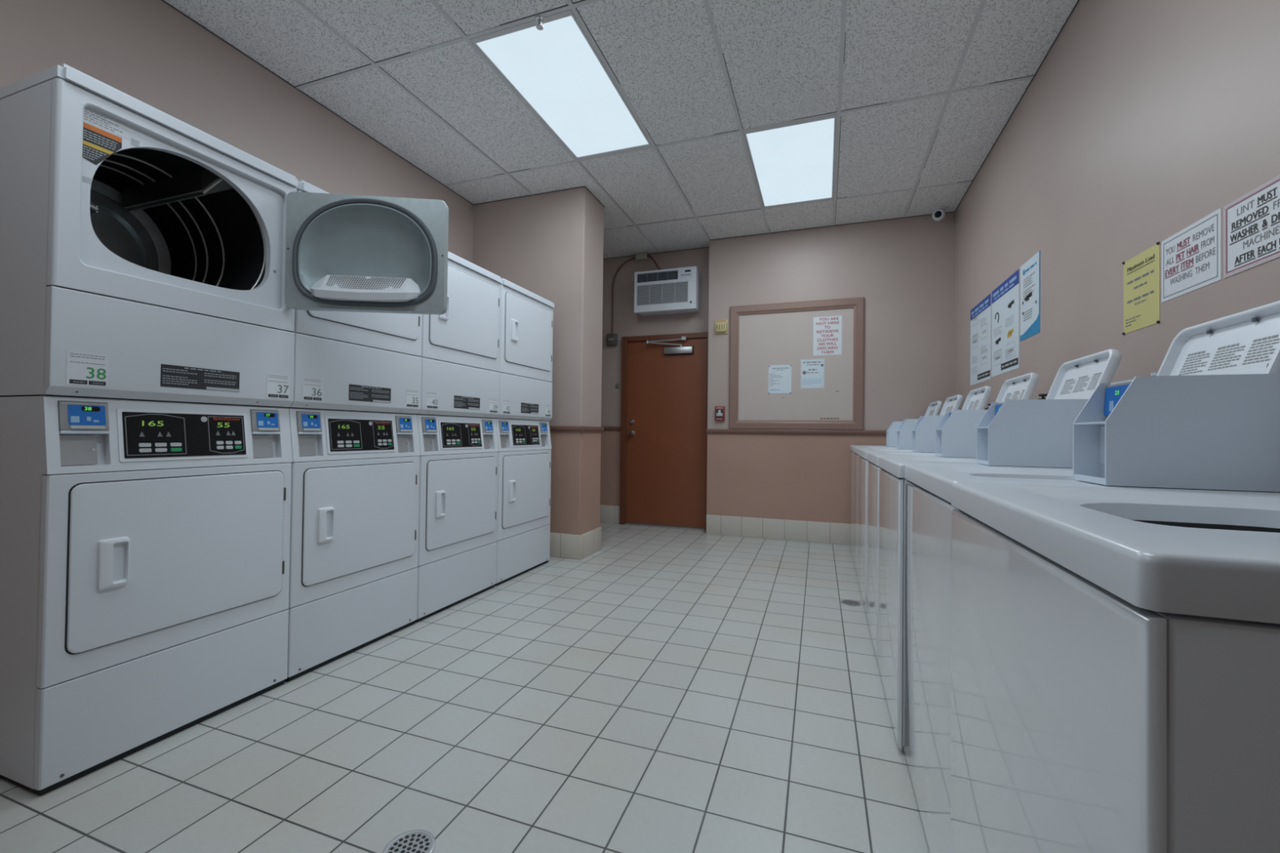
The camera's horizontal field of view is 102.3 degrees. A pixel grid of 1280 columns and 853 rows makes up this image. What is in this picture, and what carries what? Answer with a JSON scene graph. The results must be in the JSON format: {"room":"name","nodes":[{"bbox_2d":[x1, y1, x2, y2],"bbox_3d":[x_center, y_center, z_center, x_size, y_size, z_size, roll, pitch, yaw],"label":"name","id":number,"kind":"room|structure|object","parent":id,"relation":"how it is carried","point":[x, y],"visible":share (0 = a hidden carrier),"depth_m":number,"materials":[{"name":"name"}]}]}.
{"room":"laundry","nodes":[
{"label":"laundry","id":0,"kind":"room"},
{"bbox_2d":[0,0,473,262],"bbox_3d":[-2.109,-0.465,2.709,0.100,2.942,7.070,0,-1,20],"label":"wall","id":1,"kind":"structure","parent":0,"point":[148,51],"depth_m":2.51,"materials":[{"name":"paint"}]},
{"bbox_2d":[0,522,929,852],"bbox_3d":[-0.242,1.070,2.017,4.103,0.100,7.070,0,-1,20],"label":"floor","id":2,"kind":"structure","parent":0,"point":[655,690],"depth_m":1.69,"materials":[{"name":"tile"}]},
{"bbox_2d":[0,63,448,795],"bbox_3d":[-1.560,0.007,1.863,1.354,1.991,0.917,0,-1,20],"label":"dryer","id":3,"kind":"object","parent":2,"relation":"on","point":[155,270],"visible":1,"depth_m":1.61,"materials":[{"name":"white metal"}]},
{"bbox_2d":[70,352,105,384],"bbox_3d":[-1.565,-0.163,1.461,0.001,0.080,0.074,0,-1,20],"label":"print","id":4,"kind":"object","parent":3,"relation":"attached to","point":[86,368],"depth_m":1.46},
{"bbox_2d":[83,129,117,159],"bbox_3d":[-1.569,-0.805,1.498,0.001,0.076,0.074,0,-1,20],"label":"print","id":5,"kind":"object","parent":3,"relation":"attached to","point":[83,130],"depth_m":1.49},
{"bbox_2d":[84,108,122,133],"bbox_3d":[-1.566,-0.889,1.506,0.001,0.031,0.086,0,-1,20],"label":"print","id":6,"kind":"object","parent":3,"relation":"attached to","point":[84,108],"depth_m":1.50},
{"bbox_2d":[139,431,171,436],"bbox_3d":[-1.522,0.024,1.619,0.002,0.016,0.082,0,-1,20],"label":"print","id":7,"kind":"object","parent":3,"relation":"attached to","point":[141,433],"depth_m":1.62,"materials":[{"name":"grey"}]},
{"bbox_2d":[162,367,239,391],"bbox_3d":[-1.469,-0.158,1.733,0.001,0.066,0.226,0,-1,20],"label":"print","id":8,"kind":"object","parent":3,"relation":"attached to","point":[174,379],"depth_m":1.73},
{"bbox_2d":[216,431,235,435],"bbox_3d":[-1.454,0.023,1.809,0.002,0.016,0.064,0,-1,20],"label":"print","id":9,"kind":"object","parent":3,"relation":"attached to","point":[218,433],"depth_m":1.81,"materials":[{"name":"grey"}]},
{"bbox_2d":[268,374,287,397],"bbox_3d":[-1.383,-0.154,1.971,0.001,0.080,0.074,0,-1,20],"label":"print","id":10,"kind":"object","parent":3,"relation":"attached to","point":[277,384],"depth_m":1.97},
{"bbox_2d":[277,179,422,681],"bbox_3d":[-1.620,0.014,2.484,0.825,1.991,0.682,0,-1,20],"label":"dryer","id":11,"kind":"object","parent":2,"relation":"on","point":[354,533],"visible":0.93,"depth_m":2.29,"materials":[{"name":"white metal"}]},
{"bbox_2d":[304,378,321,399],"bbox_3d":[-1.336,-0.152,2.104,0.001,0.080,0.074,0,-1,20],"label":"print","id":12,"kind":"object","parent":11,"relation":"attached to","point":[313,387],"depth_m":2.11},
{"bbox_2d":[350,386,391,403],"bbox_3d":[-1.239,-0.148,2.376,0.001,0.066,0.226,0,-1,20],"label":"print","id":13,"kind":"object","parent":11,"relation":"attached to","point":[358,394],"depth_m":2.37},
{"bbox_2d":[382,829,435,852],"bbox_3d":[-0.549,1.004,1.225,0.116,0.004,0.116,0,-1,20],"label":"floor drain","id":14,"kind":"object","parent":2,"relation":"on","point":[417,841],"visible":1,"depth_m":1.24,"materials":[{"name":"metal"}]},
{"bbox_2d":[408,251,502,622],"bbox_3d":[-1.390,0.024,3.128,0.825,1.991,0.682,0,-1,20],"label":"dryer","id":15,"kind":"object","parent":2,"relation":"on","point":[458,494],"visible":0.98,"depth_m":2.95,"materials":[{"name":"white metal"}]},
{"bbox_2d":[454,396,479,409],"bbox_3d":[-1.010,-0.137,3.019,0.001,0.066,0.226,0,-1,20],"label":"print","id":16,"kind":"object","parent":15,"relation":"attached to","point":[460,402],"depth_m":3.02},
{"bbox_2d":[489,278,554,586],"bbox_3d":[-1.161,0.035,3.771,0.825,1.991,0.682,0,-1,20],"label":"dryer","id":17,"kind":"object","parent":2,"relation":"on","point":[526,317],"visible":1,"depth_m":3.58,"materials":[{"name":"white metal"}]},
{"bbox_2d":[521,404,538,413],"bbox_3d":[-0.780,-0.126,3.663,0.001,0.066,0.226,0,-1,20],"label":"print","id":18,"kind":"object","parent":17,"relation":"attached to","point":[526,408],"depth_m":3.66},
{"bbox_2d":[840,599,861,606],"bbox_3d":[1.254,1.048,3.066,0.112,0.004,0.112,0,-1,20],"label":"floor drain","id":19,"kind":"object","parent":2,"relation":"on","point":[846,602],"visible":1,"depth_m":3.06,"materials":[{"name":"metal"}]},
{"bbox_2d":[849,400,942,555],"bbox_3d":[2.130,0.435,4.257,0.706,1.280,0.646,0,-1,20],"label":"washer","id":20,"kind":"object","parent":2,"relation":"on","point":[933,409],"visible":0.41,"depth_m":4.20,"materials":[{"name":"white metal"}]},
{"bbox_2d":[853,395,963,577],"bbox_3d":[1.909,0.425,3.645,0.706,1.280,0.646,0,-1,20],"label":"washer","id":21,"kind":"object","parent":2,"relation":"on","point":[904,431],"visible":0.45,"depth_m":3.58,"materials":[{"name":"white metal"}]},
{"bbox_2d":[857,386,991,610],"bbox_3d":[1.687,0.415,3.033,0.706,1.280,0.646,0,-1,20],"label":"washer","id":22,"kind":"object","parent":2,"relation":"on","point":[923,433],"visible":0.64,"depth_m":2.91,"materials":[{"name":"white metal"}]},
{"bbox_2d":[865,373,1039,660],"bbox_3d":[1.471,0.405,2.420,0.706,1.280,0.646,0,-1,20],"label":"washer","id":23,"kind":"object","parent":2,"relation":"on","point":[956,433],"visible":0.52,"depth_m":2.29,"materials":[{"name":"white metal"}]},
{"bbox_2d":[877,349,1121,749],"bbox_3d":[1.253,0.395,1.807,0.706,1.280,0.646,0,-1,20],"label":"washer","id":24,"kind":"object","parent":2,"relation":"on","point":[1032,433],"visible":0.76,"depth_m":1.63,"materials":[{"name":"white metal"}]},
{"bbox_2d":[903,300,1279,852],"bbox_3d":[1.049,0.385,1.189,0.706,1.280,0.646,0,-1,20],"label":"washer","id":25,"kind":"object","parent":2,"relation":"on","point":[1208,420],"visible":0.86,"depth_m":1.05,"materials":[{"name":"white metal"}]},
{"bbox_2d":[950,482,1279,852],"bbox_3d":[0.825,0.374,0.579,0.706,1.280,0.646,0,-1,20],"label":"washer","id":26,"kind":"object","parent":2,"relation":"on","point":[1115,661],"visible":1,"depth_m":0.47,"materials":[{"name":"white metal"}]},
{"bbox_2d":[1133,520,1279,533],"bbox_3d":[0.773,0.248,0.629,0.334,0.214,0.316,0,-1,20],"label":"tub","id":27,"kind":"object","parent":26,"relation":"in","point":[1264,526],"depth_m":0.76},
{"bbox_2d":[472,186,604,534],"bbox_3d":[-0.886,-0.430,4.417,1.055,2.942,0.390,0,-1,20],"label":"wall pillar","id":28,"kind":"structure","parent":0,"point":[549,246],"depth_m":4.15,"materials":[{"name":"paint"}]},
{"bbox_2d":[580,526,601,559],"bbox_3d":[-0.400,0.949,4.220,0.012,0.192,0.390,0,-1,20],"label":"baseboard","id":29,"kind":"structure","parent":28,"relation":"attached to","point":[591,541],"depth_m":4.21,"materials":[{"name":"tile"}]},
{"bbox_2d":[583,426,604,431],"bbox_3d":[-0.384,0.023,4.230,0.022,0.045,0.390,0,-1,20],"label":"trim","id":30,"kind":"structure","parent":28,"relation":"attached to","point":[586,428],"depth_m":4.20,"materials":[{"name":"brown paint"}]},
{"bbox_2d":[549,532,581,559],"bbox_3d":[-0.964,0.942,4.209,1.067,0.192,0.012,0,-1,20],"label":"baseboard","id":31,"kind":"structure","parent":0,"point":[562,545],"depth_m":4.07,"materials":[{"name":"tile"}]},
{"bbox_2d":[549,426,583,431],"bbox_3d":[-0.950,0.016,4.214,1.077,0.045,0.022,0,-1,20],"label":"trim","id":32,"kind":"structure","parent":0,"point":[553,428],"depth_m":4.07,"materials":[{"name":"brown paint"}]},
{"bbox_2d":[164,0,1077,258],"bbox_3d":[-0.206,-1.942,2.054,4.103,0.040,7.070,0,-1,20],"label":"ceiling","id":33,"kind":"structure","parent":0,"point":[781,57],"depth_m":2.89,"materials":[{"name":"tile"}]},
{"bbox_2d":[534,15,545,30],"bbox_3d":[-0.472,-1.899,2.428,0.048,0.039,0.048,0,-1,20],"label":"sprinkler head","id":34,"kind":"object","parent":33,"relation":"attached to","point":[540,20],"visible":1,"depth_m":2.42},
{"bbox_2d":[470,9,652,159],"bbox_3d":[-0.381,-1.956,3.027,0.559,0.093,1.191,0,-1,20],"label":"ceiling light","id":35,"kind":"object","parent":33,"relation":"attached to","point":[556,69],"visible":0.95,"depth_m":2.88,"materials":[{"name":"plastic"}]},
{"bbox_2d":[293,0,1033,258],"bbox_3d":[-0.206,-1.921,2.054,3.903,0.004,6.870,0,-1,20],"label":"ceiling grid","id":36,"kind":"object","parent":33,"relation":"attached to","point":[571,6],"depth_m":2.95,"materials":[{"name":"metal"}]},
{"bbox_2d":[743,114,836,208],"bbox_3d":[1.129,-1.929,3.777,0.559,0.093,1.187,0,-1,20],"label":"ceiling light","id":37,"kind":"object","parent":33,"relation":"attached to","point":[793,163],"visible":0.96,"depth_m":3.66,"materials":[{"name":"plastic"}]},
{"bbox_2d":[931,205,946,221],"bbox_3d":[2.554,-1.805,4.397,0.116,0.110,0.124,0,-1,20],"label":"security camera","id":38,"kind":"object","parent":33,"relation":"attached to","point":[938,212],"visible":1,"depth_m":4.36,"materials":[{"name":"white plastic"}]},
{"bbox_2d":[600,247,709,528],"bbox_3d":[-0.065,-0.404,5.679,1.753,2.942,0.100,0,-1,20],"label":"wall","id":39,"kind":"structure","parent":0,"point":[626,322],"depth_m":5.68,"materials":[{"name":"paint"}]},
{"bbox_2d":[600,504,619,523],"bbox_3d":[-0.569,0.966,5.777,0.757,0.192,0.012,0,-1,20],"label":"baseboard","id":40,"kind":"structure","parent":39,"relation":"attached to","point":[608,513],"depth_m":5.69,"materials":[{"name":"tile"}]},
{"bbox_2d":[600,426,620,431],"bbox_3d":[-0.560,0.020,5.783,0.757,0.045,0.024,0,-1,20],"label":"trim","id":41,"kind":"structure","parent":39,"relation":"attached to","point":[606,428],"depth_m":5.68,"materials":[{"name":"brown paint"}]},
{"bbox_2d":[606,333,618,346],"bbox_3d":[-0.302,-0.958,5.692,0.130,0.125,0.052,0,-1,20],"label":"outlet box","id":42,"kind":"object","parent":39,"relation":"attached to","point":[612,340],"visible":1,"depth_m":5.68,"materials":[{"name":"metal"}]},
{"bbox_2d":[615,383,619,388],"bbox_3d":[-0.253,-0.445,5.678,0.044,0.050,0.030,0,-1,20],"label":"wall hook","id":43,"kind":"object","parent":39,"relation":"attached to","point":[617,385],"visible":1,"depth_m":5.68,"materials":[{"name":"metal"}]},
{"bbox_2d":[611,257,635,333],"bbox_3d":[-0.175,-1.434,5.668,0.283,0.826,0.015,0,-1,20],"label":"conduit","id":44,"kind":"object","parent":39,"relation":"attached to","point":[619,268],"visible":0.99,"depth_m":5.70,"materials":[{"name":"brown metal"}]},
{"bbox_2d":[635,252,648,261],"bbox_3d":[0.017,-1.838,5.589,0.128,0.066,0.060,0,-1,20],"label":"junction box","id":45,"kind":"object","parent":39,"relation":"attached to","point":[640,256],"visible":1,"depth_m":5.56,"materials":[{"name":"beige metal"}]},
{"bbox_2d":[619,332,708,530],"bbox_3d":[0.253,0.045,5.453,0.990,2.045,0.098,0,-1,20],"label":"door","id":46,"kind":"structure","parent":39,"relation":"in","point":[664,420],"depth_m":5.48,"materials":[{"name":"brown paint"}]},
{"bbox_2d":[634,266,699,315],"bbox_3d":[0.288,-1.403,5.397,0.662,0.424,0.224,0,-1,20],"label":"air conditioner","id":47,"kind":"object","parent":39,"relation":"attached to","point":[670,291],"visible":1,"depth_m":5.31,"materials":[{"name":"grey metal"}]},
{"bbox_2d":[647,255,661,270],"bbox_3d":[0.202,-1.735,5.461,0.333,0.233,0.051,0,-1,41],"label":"power cord","id":48,"kind":"object","parent":47,"relation":"attached to","point":[650,256],"visible":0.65,"depth_m":5.51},
{"bbox_2d":[636,281,688,306],"bbox_3d":[0.228,-1.368,5.314,0.548,0.209,0.014,0,-1,20],"label":"grille","id":49,"kind":"object","parent":47,"relation":"attached to","point":[650,293],"depth_m":5.31,"materials":[{"name":"white plastic"}]},
{"bbox_2d":[706,212,955,524],"bbox_3d":[1.741,-0.392,4.933,2.150,2.942,0.292,0,-1,20],"label":"wall","id":50,"kind":"structure","parent":0,"point":[904,268],"depth_m":4.76,"materials":[{"name":"paint"}]},
{"bbox_2d":[715,406,724,420],"bbox_3d":[0.788,-0.129,5.089,0.094,0.143,0.046,0,-1,20],"label":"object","id":51,"kind":"object","parent":50,"relation":"attached to","point":[719,411],"visible":1,"depth_m":5.07,"materials":[{"name":"red plastic"}]},
{"bbox_2d":[715,320,728,334],"bbox_3d":[0.802,-0.988,5.098,0.132,0.138,0.048,0,-1,20],"label":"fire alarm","id":52,"kind":"object","parent":50,"relation":"attached to","point":[721,326],"visible":1,"depth_m":5.09,"materials":[{"name":"plastic"}]},
{"bbox_2d":[706,514,849,545],"bbox_3d":[1.673,0.981,4.773,2.150,0.192,0.012,0,-1,20],"label":"baseboard","id":53,"kind":"structure","parent":50,"relation":"attached to","point":[744,526],"depth_m":4.89,"materials":[{"name":"tile"}]},
{"bbox_2d":[706,428,887,435],"bbox_3d":[1.681,0.054,4.779,2.154,0.045,0.024,0,-1,20],"label":"trim","id":54,"kind":"structure","parent":50,"relation":"attached to","point":[883,433],"depth_m":4.84,"materials":[{"name":"brown paint"}]},
{"bbox_2d":[728,297,864,430],"bbox_3d":[1.454,-0.573,4.869,1.216,1.206,0.028,0,-1,20],"label":"bulletin board","id":55,"kind":"object","parent":50,"relation":"attached to","point":[762,336],"visible":1,"depth_m":4.87,"materials":[{"name":"beige paint"}]},
{"bbox_2d":[768,364,791,393],"bbox_3d":[1.333,-0.450,4.913,0.213,0.274,0.010,0,-1,20],"label":"paper notice","id":56,"kind":"object","parent":55,"relation":"attached to","point":[780,376],"visible":1,"depth_m":4.92,"materials":[{"name":"grey paper"}]},
{"bbox_2d":[800,359,824,388],"bbox_3d":[1.612,-0.492,4.818,0.210,0.276,0.002,0,-1,20],"label":"paper notice","id":57,"kind":"object","parent":55,"relation":"attached to","point":[812,371],"visible":1,"depth_m":4.82,"materials":[{"name":"grey paper"}]},
{"bbox_2d":[813,315,841,355],"bbox_3d":[1.738,-0.840,4.779,0.249,0.361,0.002,0,-1,20],"label":"paper notice","id":58,"kind":"object","parent":55,"relation":"attached to","point":[827,331],"visible":1,"depth_m":4.78,"materials":[{"name":"white paper"}]},
{"bbox_2d":[954,0,1279,409],"bbox_3d":[1.661,-0.437,1.363,0.100,2.942,7.070,0,-1,20],"label":"wall","id":59,"kind":"structure","parent":0,"point":[1142,120],"depth_m":1.96,"materials":[{"name":"paint"}]},
{"bbox_2d":[160,0,1079,259],"bbox_3d":[-0.206,-1.920,2.054,3.903,0.007,6.870,0,-1,20],"label":"trim","id":60,"kind":"structure","parent":59,"relation":"attached to","point":[163,1],"depth_m":3.19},
{"bbox_2d":[970,293,991,385],"bbox_3d":[2.444,-0.605,3.705,0.003,0.578,0.509,0,-1,20],"label":"poster","id":61,"kind":"object","parent":59,"relation":"attached to","point":[980,314],"visible":1,"depth_m":3.68,"materials":[{"name":"paper"}]},
{"bbox_2d":[971,298,988,317],"bbox_3d":[2.448,-0.846,3.716,0.001,0.045,0.431,0,-1,20],"label":"print","id":62,"kind":"object","parent":61,"relation":"attached to","point":[987,300],"depth_m":3.69},
{"bbox_2d":[991,268,1019,377],"bbox_3d":[2.265,-0.619,3.204,0.007,0.571,0.510,0,-1,20],"label":"poster","id":63,"kind":"object","parent":59,"relation":"attached to","point":[1006,297],"visible":1,"depth_m":3.17,"materials":[{"name":"paper"}]},
{"bbox_2d":[992,275,1016,300],"bbox_3d":[2.268,-0.856,3.212,0.001,0.045,0.441,0,-1,20],"label":"print","id":64,"kind":"object","parent":63,"relation":"attached to","point":[1015,277],"depth_m":3.19},
{"bbox_2d":[1001,360,1016,368],"bbox_3d":[2.231,-0.376,3.116,0.001,0.012,0.261,0,-1,20],"label":"print","id":65,"kind":"object","parent":63,"relation":"attached to","point":[1014,362],"depth_m":3.12},
{"bbox_2d":[1007,328,1013,337],"bbox_3d":[2.226,-0.560,3.098,0.001,0.040,0.105,0,-1,20],"label":"picture","id":66,"kind":"object","parent":63,"relation":"attached to","point":[1010,333],"depth_m":3.10},
{"bbox_2d":[1020,249,1040,341],"bbox_3d":[2.125,-0.701,2.809,0.002,0.427,0.288,0,-1,20],"label":"poster","id":67,"kind":"object","parent":59,"relation":"attached to","point":[1030,271],"visible":1,"depth_m":2.79,"materials":[{"name":"paper"}]},
{"bbox_2d":[1038,394,1047,399],"bbox_3d":[2.009,-0.136,2.561,0.045,0.049,0.036,0,-1,20],"label":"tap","id":68,"kind":"object","parent":59,"relation":"attached to","point":[1042,396],"depth_m":2.56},
{"bbox_2d":[1038,392,1048,399],"bbox_3d":[1.970,0.103,2.513,0.084,0.530,0.146,0,-1,20],"label":"hose","id":69,"kind":"object","parent":59,"relation":"attached to","point":[1042,396],"visible":0.12,"depth_m":2.56,"materials":[{"name":"black rubber"}]},
{"bbox_2d":[1121,241,1159,335],"bbox_3d":[1.769,-0.480,1.825,0.008,0.275,0.222,0,-1,20],"label":"paper sign","id":70,"kind":"object","parent":59,"relation":"attached to","point":[1141,273],"visible":1,"depth_m":1.82,"materials":[{"name":"yellow paper"}]},
{"bbox_2d":[1151,372,1157,376],"bbox_3d":[1.654,0.088,1.628,0.084,0.530,0.146,0,-1,20],"label":"hose","id":71,"kind":"object","parent":59,"relation":"attached to","point":[1153,374],"visible":0.04,"depth_m":1.68,"materials":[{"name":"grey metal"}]},
{"bbox_2d":[1161,208,1222,302],"bbox_3d":[1.686,-0.514,1.583,0.002,0.204,0.272,0,-1,20],"label":"paper sign","id":72,"kind":"object","parent":59,"relation":"attached to","point":[1192,257],"visible":1,"depth_m":1.56,"materials":[{"name":"grey paper"}]},
{"bbox_2d":[1223,174,1279,278],"bbox_3d":[1.591,-0.517,1.317,0.002,0.202,0.270,0,-1,20],"label":"paper sign","id":73,"kind":"object","parent":59,"relation":"attached to","point":[1251,222],"visible":1,"depth_m":1.34,"materials":[{"name":"white paper"}]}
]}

